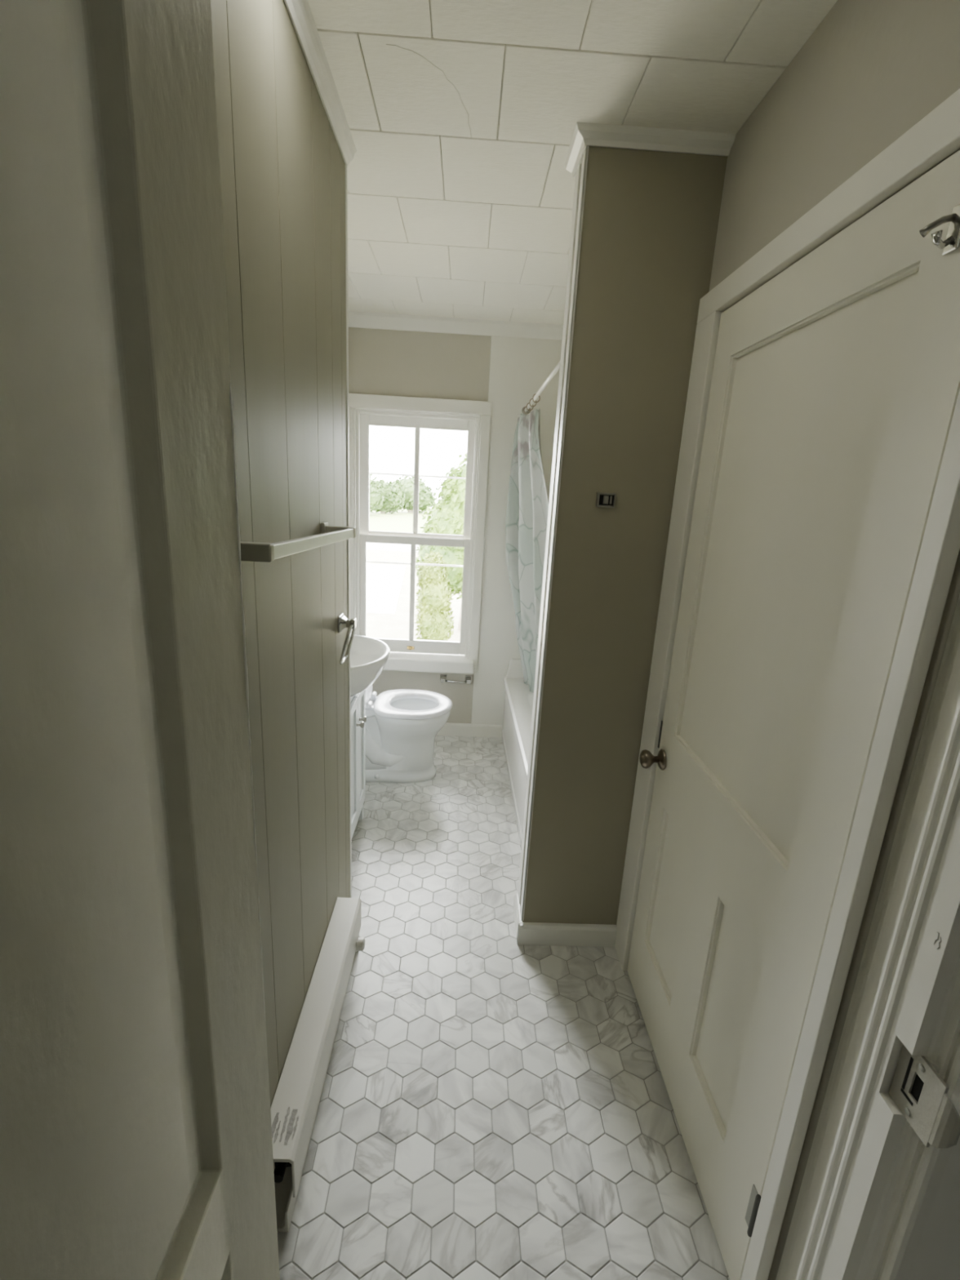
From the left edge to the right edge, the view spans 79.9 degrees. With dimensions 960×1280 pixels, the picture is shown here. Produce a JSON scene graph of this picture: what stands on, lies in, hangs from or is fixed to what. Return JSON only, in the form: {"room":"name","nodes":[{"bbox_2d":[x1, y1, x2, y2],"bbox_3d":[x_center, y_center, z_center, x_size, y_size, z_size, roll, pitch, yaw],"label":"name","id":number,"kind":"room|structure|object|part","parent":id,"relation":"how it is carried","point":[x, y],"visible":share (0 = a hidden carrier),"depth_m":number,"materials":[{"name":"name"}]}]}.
{"room":"bathroom","nodes":[
{"label":"bathroom","id":0,"kind":"room"},
{"bbox_2d":[210,0,350,1107],"bbox_3d":[-0.458,-0.017,1.258,0.110,2.345,1.140,3,15,-2],"label":"wall","id":1,"kind":"structure","parent":0,"point":[282,165],"depth_m":1.17,"materials":[{"name":"paint"}]},
{"bbox_2d":[0,0,279,1279],"bbox_3d":[-0.318,0.386,0.397,0.038,1.980,0.823,3,15,-2],"label":"door","id":2,"kind":"structure","parent":1,"relation":"in","point":[136,1142],"depth_m":0.47,"materials":[{"name":"white paint"}]},
{"bbox_2d":[240,521,355,562],"bbox_3d":[-0.352,-0.202,1.149,0.083,0.062,0.684,3,15,-2],"label":"towel bar","id":3,"kind":"object","parent":1,"relation":"attached to","point":[250,551],"visible":0.65,"depth_m":0.94,"materials":[{"name":"metal"}]},
{"bbox_3d":[-0.345,-0.129,0.838,0.083,0.044,0.044,3,15,-2],"label":"post","id":4,"kind":"part","parent":3,"relation":"part of","materials":[{"name":"metal"}]},
{"bbox_3d":[-0.359,-0.276,1.461,0.083,0.044,0.044,3,15,-2],"label":"post","id":5,"kind":"part","parent":3,"relation":"part of","materials":[{"name":"metal"}]},
{"bbox_2d":[284,0,356,166],"bbox_3d":[-0.329,-1.128,0.967,0.030,0.037,1.140,3,15,-2],"label":"trim","id":6,"kind":"structure","parent":1,"relation":"attached to","point":[300,11],"depth_m":1.20,"materials":[{"name":"white paint"}]},
{"bbox_2d":[337,613,356,664],"bbox_3d":[-0.395,-0.006,1.711,0.048,0.140,0.113,3,15,-2],"label":"towel ring","id":7,"kind":"object","parent":1,"relation":"attached to","point":[343,622],"visible":1,"depth_m":1.69,"materials":[{"name":"silver metal"}]},
{"bbox_2d":[345,164,351,897],"bbox_3d":[-0.417,-0.161,1.815,0.009,2.345,0.016,3,15,-2],"label":"trim","id":8,"kind":"structure","parent":1,"relation":"attached to","point":[346,166],"depth_m":1.72,"materials":[{"name":"grey wood"}]},
{"bbox_2d":[348,327,491,723],"bbox_3d":[0.038,-0.549,3.379,1.940,2.345,0.140,3,15,-2],"label":"wall","id":9,"kind":"structure","parent":0,"point":[382,362],"depth_m":3.06,"materials":[{"name":"grey paint"}]},
{"bbox_2d":[348,393,491,674],"bbox_3d":[-0.379,-0.572,3.327,0.802,1.543,0.210,3,15,-2],"label":"window","id":10,"kind":"structure","parent":9,"relation":"in","point":[411,655],"depth_m":3.31,"materials":[{"name":"white paint"}]},
{"bbox_3d":[-0.394,-0.264,3.428,0.670,0.699,0.032,3,15,-2],"label":"sash","id":11,"kind":"part","parent":10,"relation":"part of","materials":[{"name":"white paint"}]},
{"bbox_3d":[-0.377,-0.605,3.419,0.672,1.370,0.010,3,15,-2],"label":"storm frame","id":12,"kind":"part","parent":10,"relation":"part of","materials":[{"name":"white paint"}]},
{"bbox_3d":[-0.360,-0.923,3.306,0.670,0.695,0.032,3,15,-2],"label":"sash","id":13,"kind":"part","parent":10,"relation":"part of","materials":[{"name":"white paint"}]},
{"bbox_3d":[-0.414,0.122,3.510,0.745,0.087,0.210,3,15,-2],"label":"sill","id":14,"kind":"part","parent":10,"relation":"part of","materials":[{"name":"white paint"}]},
{"bbox_2d":[348,311,563,339],"bbox_3d":[0.097,-1.627,2.997,1.745,0.062,0.050,3,15,-2],"label":"trim","id":15,"kind":"structure","parent":9,"relation":"attached to","point":[356,319],"depth_m":2.98,"materials":[{"name":"white paint"}]},
{"bbox_2d":[440,674,472,684],"bbox_3d":[-0.145,0.241,3.478,0.196,0.042,0.068,3,15,-2],"label":"toilet paper holder","id":16,"kind":"object","parent":9,"relation":"attached to","point":[443,677],"visible":1,"depth_m":3.46,"materials":[{"name":"silver metal"}]},
{"bbox_3d":[-0.222,0.238,3.475,0.042,0.042,0.068,3,15,-2],"label":"post","id":17,"kind":"part","parent":16,"relation":"part of","materials":[{"name":"silver metal"}]},
{"bbox_3d":[-0.069,0.245,3.480,0.042,0.042,0.068,3,15,-2],"label":"post","id":18,"kind":"part","parent":16,"relation":"part of","materials":[{"name":"silver metal"}]},
{"bbox_2d":[436,722,502,737],"bbox_3d":[-0.370,0.550,3.578,1.045,0.080,0.018,3,15,-2],"label":"baseboard","id":19,"kind":"structure","parent":9,"relation":"attached to","point":[449,728],"depth_m":3.58,"materials":[{"name":"white paint"}]},
{"bbox_2d":[471,335,562,724],"bbox_3d":[0.454,-0.485,3.329,0.908,2.290,0.006,3,15,-2],"label":"wall panel","id":20,"kind":"object","parent":9,"relation":"attached to","point":[519,366],"visible":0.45,"depth_m":3.21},
{"bbox_2d":[277,735,729,1279],"bbox_3d":[-0.076,1.220,1.366,2.450,0.060,5.220,3,15,-2],"label":"floor","id":21,"kind":"structure","parent":0,"point":[491,1106],"depth_m":1.47,"materials":[{"name":"tile"}]},
{"bbox_2d":[270,897,364,1231],"bbox_3d":[-0.406,1.026,1.516,0.102,0.206,0.747,3,15,-2],"label":"baseboard heater","id":22,"kind":"object","parent":21,"relation":"on","point":[294,1108],"visible":0.97,"depth_m":1.35,"materials":[{"name":"metal"}]},
{"bbox_3d":[-0.378,0.952,1.795,0.033,0.038,0.038,3,15,-2],"label":"valve knob","id":23,"kind":"part","parent":22,"relation":"part of","materials":[{"name":"plastic"}]},
{"bbox_2d":[350,689,366,839],"bbox_3d":[-0.661,0.529,2.367,0.373,0.705,0.423,3,15,-2],"label":"vanity cabinet","id":24,"kind":"object","parent":21,"relation":"on","point":[357,702],"visible":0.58,"depth_m":2.35,"materials":[{"name":"paint"}]},
{"bbox_3d":[-0.508,0.518,2.276,0.016,0.552,0.173,3,15,-2],"label":"cabinet door","id":25,"kind":"part","parent":24,"relation":"part of","materials":[{"name":"paint"}]},
{"bbox_3d":[-0.512,0.473,2.446,0.016,0.552,0.173,3,15,-2],"label":"cabinet door","id":26,"kind":"part","parent":24,"relation":"part of","materials":[{"name":"paint"}]},
{"bbox_3d":[-0.478,0.339,2.292,0.029,0.027,0.027,3,15,-2],"label":"knob","id":27,"kind":"part","parent":24,"relation":"part of","materials":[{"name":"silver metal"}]},
{"bbox_3d":[-0.479,0.325,2.346,0.029,0.027,0.027,3,15,-2],"label":"knob","id":28,"kind":"part","parent":24,"relation":"part of","materials":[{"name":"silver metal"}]},
{"bbox_2d":[350,634,390,697],"bbox_3d":[-0.589,0.113,2.267,0.456,0.156,0.506,3,15,-2],"label":"basin","id":29,"kind":"object","parent":24,"relation":"in","point":[369,655],"visible":0.27,"depth_m":2.28,"materials":[{"name":"ceramic"}]},
{"bbox_2d":[350,633,452,782],"bbox_3d":[-0.503,0.329,2.988,0.716,0.792,0.446,3,15,-2],"label":"toilet","id":30,"kind":"object","parent":21,"relation":"on","point":[402,726],"visible":0.61,"depth_m":2.96,"materials":[{"name":"ceramic"}]},
{"bbox_3d":[-0.645,0.120,2.930,0.166,0.371,0.380,3,15,-2],"label":"lid","id":31,"kind":"part","parent":30,"relation":"part of","materials":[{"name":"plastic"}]},
{"bbox_3d":[-0.346,0.332,2.993,0.401,0.022,0.386,3,15,-2],"label":"seat","id":32,"kind":"part","parent":30,"relation":"part of","materials":[{"name":"plastic"}]},
{"bbox_2d":[502,658,533,848],"bbox_3d":[0.512,0.572,2.809,0.716,0.520,1.536,3,15,-2],"label":"bathtub","id":33,"kind":"object","parent":21,"relation":"on","point":[518,699],"visible":0.19,"depth_m":2.97,"materials":[{"name":"ceramic"}]},
{"bbox_2d":[307,0,837,324],"bbox_3d":[0.049,-1.111,0.752,2.450,0.081,5.220,3,15,-2],"label":"ceiling","id":34,"kind":"structure","parent":0,"point":[462,116],"depth_m":1.30,"materials":[{"name":"paint"}]},
{"bbox_2d":[520,146,727,924],"bbox_3d":[0.622,-0.092,1.764,0.845,2.345,0.140,3,15,-2],"label":"wall partition","id":35,"kind":"structure","parent":0,"point":[651,219],"depth_m":1.61,"materials":[{"name":"grey paint"}]},
{"bbox_2d":[521,360,560,414],"bbox_3d":[0.266,-1.051,2.374,0.044,0.044,1.542,3,15,-2],"label":"shower curtain rod","id":36,"kind":"object","parent":35,"relation":"attached to","point":[557,368],"visible":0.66,"depth_m":2.37,"materials":[{"name":"white paint"}]},
{"bbox_2d":[505,393,548,693],"bbox_3d":[0.274,-0.396,3.050,0.226,1.632,0.523,0,15,-11],"label":"shower curtain","id":37,"kind":"object","parent":36,"relation":"hanging from","point":[527,503],"visible":0.78,"depth_m":3.00,"materials":[{"name":"fabric"}]},
{"bbox_2d":[517,145,589,920],"bbox_3d":[0.201,-0.138,1.740,0.008,2.233,0.145,3,15,-2],"label":"trim","id":38,"kind":"structure","parent":35,"relation":"attached to","point":[581,176],"depth_m":1.65,"materials":[{"name":"white wood"}]},
{"bbox_2d":[513,893,617,946],"bbox_3d":[0.296,0.992,2.037,0.338,0.078,0.163,3,15,-2],"label":"baseboard","id":39,"kind":"structure","parent":35,"relation":"attached to","point":[526,933],"depth_m":1.96,"materials":[{"name":"white paint"}]},
{"bbox_2d":[595,492,616,507],"bbox_3d":[0.351,-0.391,1.601,0.051,0.040,0.010,3,15,-2],"label":"light switch","id":40,"kind":"object","parent":35,"relation":"attached to","point":[603,500],"visible":1,"depth_m":1.60,"materials":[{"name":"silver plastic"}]},
{"bbox_2d":[564,121,736,177],"bbox_3d":[0.415,-1.218,1.446,0.381,0.030,0.181,3,15,-2],"label":"trim","id":41,"kind":"structure","parent":35,"relation":"attached to","point":[597,135],"depth_m":1.38,"materials":[{"name":"white paint"}]},
{"bbox_2d":[708,0,959,1279],"bbox_3d":[0.617,0.047,1.234,0.120,2.345,0.955,3,15,-2],"label":"wall","id":42,"kind":"structure","parent":0,"point":[870,71],"depth_m":0.96,"materials":[{"name":"grey paint"}]},
{"bbox_3d":[0.918,0.204,0.700,0.602,2.345,0.162,3,15,-2],"label":"wall","id":43,"kind":"structure","parent":0,"visible":0},
{"bbox_2d":[614,88,959,1279],"bbox_3d":[0.617,0.069,1.152,0.162,2.345,1.121,3,15,-2],"label":"door frame","id":44,"kind":"structure","parent":43,"relation":"attached to","point":[874,1202],"depth_m":0.80,"materials":[{"name":"paint"}]},
{"bbox_2d":[626,150,959,1279],"bbox_3d":[0.522,0.245,1.244,0.100,1.924,0.790,3,15,-2],"label":"door","id":45,"kind":"structure","parent":43,"relation":"in","point":[835,388],"depth_m":1.06,"materials":[{"name":"paint"}]},
{"bbox_3d":[0.482,0.338,1.626,0.055,0.053,0.053,3,15,-2],"label":"knob","id":46,"kind":"part","parent":45,"relation":"part of","materials":[{"name":"brown metal"}]},
{"bbox_3d":[0.523,0.273,1.656,0.006,0.085,0.006,3,15,-2],"label":"latch plate","id":47,"kind":"part","parent":45,"relation":"part of","materials":[{"name":"metal"}]},
{"bbox_2d":[919,204,959,255],"bbox_3d":[0.574,-0.511,0.715,0.031,0.053,0.039,3,15,-2],"label":"coat hook","id":48,"kind":"object","parent":45,"relation":"attached to","point":[952,242],"visible":1,"depth_m":0.71,"materials":[{"name":"silver metal"}]},
{"bbox_3d":[0.587,-0.509,0.708,0.004,0.053,0.023,3,15,-2],"label":"hook plate","id":49,"kind":"part","parent":48,"relation":"part of","materials":[{"name":"silver metal"}]},
{"bbox_2d":[888,1044,959,1148],"bbox_3d":[0.566,0.585,0.732,0.012,0.098,0.087,1,15,-9],"label":"strike plate","id":50,"kind":"object","parent":43,"relation":"attached to","point":[917,1089],"visible":1,"depth_m":0.73,"materials":[{"name":"metal"}]},
{"label":"outside","id":51,"kind":"structure","parent":0,"visible":0},
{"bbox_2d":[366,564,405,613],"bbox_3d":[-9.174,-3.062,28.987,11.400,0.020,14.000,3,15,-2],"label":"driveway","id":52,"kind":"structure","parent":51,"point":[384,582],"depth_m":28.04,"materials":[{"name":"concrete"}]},
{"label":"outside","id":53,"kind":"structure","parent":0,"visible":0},
{"bbox_2d":[369,508,431,533],"bbox_3d":[-2.298,-19.186,91.612,120.000,0.020,63.000,3,15,-2],"label":"field","id":54,"kind":"structure","parent":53,"point":[402,522],"depth_m":78.03,"materials":[{"name":"white"}]},
{"bbox_2d":[369,474,386,512],"bbox_3d":[-19.549,-23.154,88.560,9.862,7.478,7.113,3,15,-2],"label":"tree","id":55,"kind":"object","parent":54,"relation":"on","point":[375,495],"visible":0.16,"depth_m":88.10,"materials":[{"name":"green plant"}]},
{"bbox_2d":[373,478,404,513],"bbox_3d":[-16.284,-24.225,96.632,7.286,5.788,5.365,3,15,-2],"label":"tree","id":56,"kind":"object","parent":54,"relation":"on","point":[393,500],"visible":0.58,"depth_m":95.63,"materials":[{"name":"green plant"}]},
{"bbox_2d":[391,475,437,513],"bbox_3d":[-12.615,-26.641,104.381,9.852,6.957,7.206,3,15,-2],"label":"tree","id":57,"kind":"object","parent":54,"relation":"on","point":[426,495],"visible":0.62,"depth_m":102.70,"materials":[{"name":"green plant"}]},
{"bbox_2d":[435,471,450,502],"bbox_3d":[-0.521,-28.985,112.318,16.855,9.806,6.671,3,15,-2],"label":"tree","id":58,"kind":"object","parent":54,"relation":"on","point":[448,473],"visible":0.02,"depth_m":111.52,"materials":[{"name":"green plant"}]},
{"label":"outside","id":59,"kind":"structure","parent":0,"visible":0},
{"bbox_2d":[366,549,461,641],"bbox_3d":[-1.721,-12.265,65.883,120.000,0.200,126.300,3,15,-2],"label":"ground","id":60,"kind":"structure","parent":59,"point":[396,625],"depth_m":22.57,"materials":[{"name":"white"}]},
{"bbox_2d":[414,551,454,640],"bbox_3d":[-1.349,-1.109,17.259,1.246,3.109,1.126,3,15,-2],"label":"shrub","id":61,"kind":"object","parent":60,"relation":"on","point":[434,597],"visible":0.91,"depth_m":16.96,"materials":[{"name":"green plant"}]},
{"bbox_2d":[415,453,466,630],"bbox_3d":[-0.228,-3.487,19.768,4.171,6.471,2.981,3,15,-2],"label":"tree","id":62,"kind":"object","parent":60,"relation":"on","point":[447,516],"visible":0.22,"depth_m":18.87,"materials":[{"name":"green plant"}]},
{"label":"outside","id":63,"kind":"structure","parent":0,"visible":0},
{"bbox_2d":[366,542,419,552],"bbox_3d":[-1.401,-8.702,51.985,120.000,0.020,17.000,3,15,-2],"label":"road","id":64,"kind":"structure","parent":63,"point":[370,546],"depth_m":45.87,"materials":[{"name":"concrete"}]}
]}

